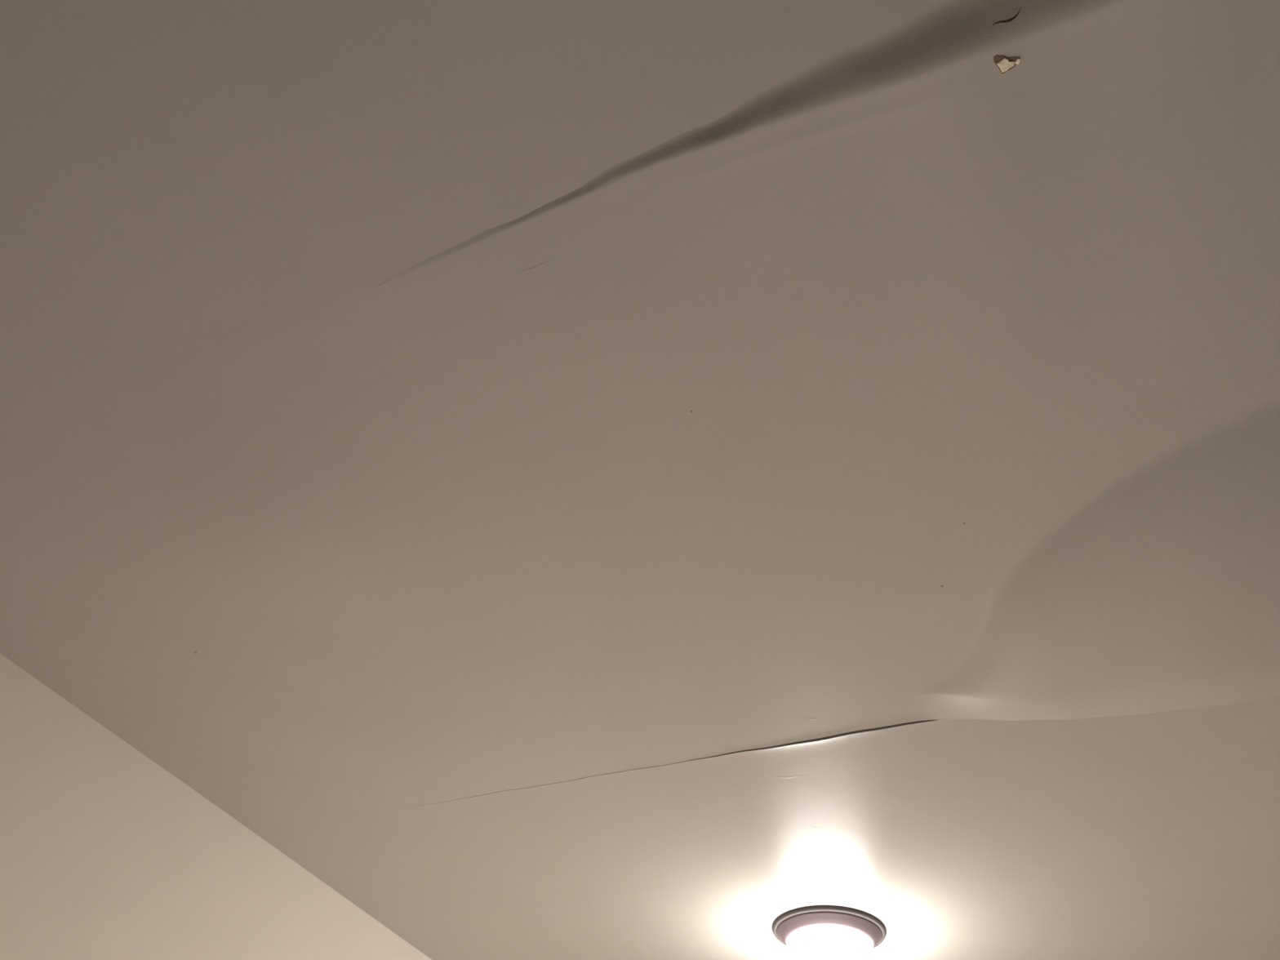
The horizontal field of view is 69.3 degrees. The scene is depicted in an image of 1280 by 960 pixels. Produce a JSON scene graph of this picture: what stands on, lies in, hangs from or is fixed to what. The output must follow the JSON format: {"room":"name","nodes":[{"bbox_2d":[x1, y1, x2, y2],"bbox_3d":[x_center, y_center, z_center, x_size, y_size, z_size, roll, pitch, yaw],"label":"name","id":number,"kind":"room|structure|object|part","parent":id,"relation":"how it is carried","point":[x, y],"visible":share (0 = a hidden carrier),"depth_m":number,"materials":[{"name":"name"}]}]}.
{"room":"damaged room","nodes":[
{"label":"damaged room","id":0,"kind":"room"},
{"bbox_2d":[0,653,431,959],"bbox_3d":[-0.953,2.083,1.837,0.120,2.490,5.240,-16,-52,20],"label":"wall","id":1,"kind":"structure","parent":0,"point":[106,854],"depth_m":2.08,"materials":[{"name":"paint"}]},
{"bbox_2d":[0,0,1279,959],"bbox_3d":[0.358,0.915,2.270,2.788,0.250,5.240,-16,-52,20],"label":"ceiling","id":2,"kind":"structure","parent":0,"point":[562,479],"depth_m":1.39,"materials":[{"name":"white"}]},
{"bbox_2d":[772,905,885,959],"bbox_3d":[0.496,1.271,2.405,0.298,0.202,0.298,-16,-52,20],"label":"ceiling lamp","id":3,"kind":"object","parent":2,"relation":"attached to","point":[818,932],"visible":1,"depth_m":2.38,"materials":[{"name":"grey metal"}]},
{"bbox_3d":[0.494,1.282,2.393,0.226,0.169,0.226,-16,-52,20],"label":"lamp shade","id":4,"kind":"part","parent":3,"relation":"part of","materials":[{"name":"white glass"}]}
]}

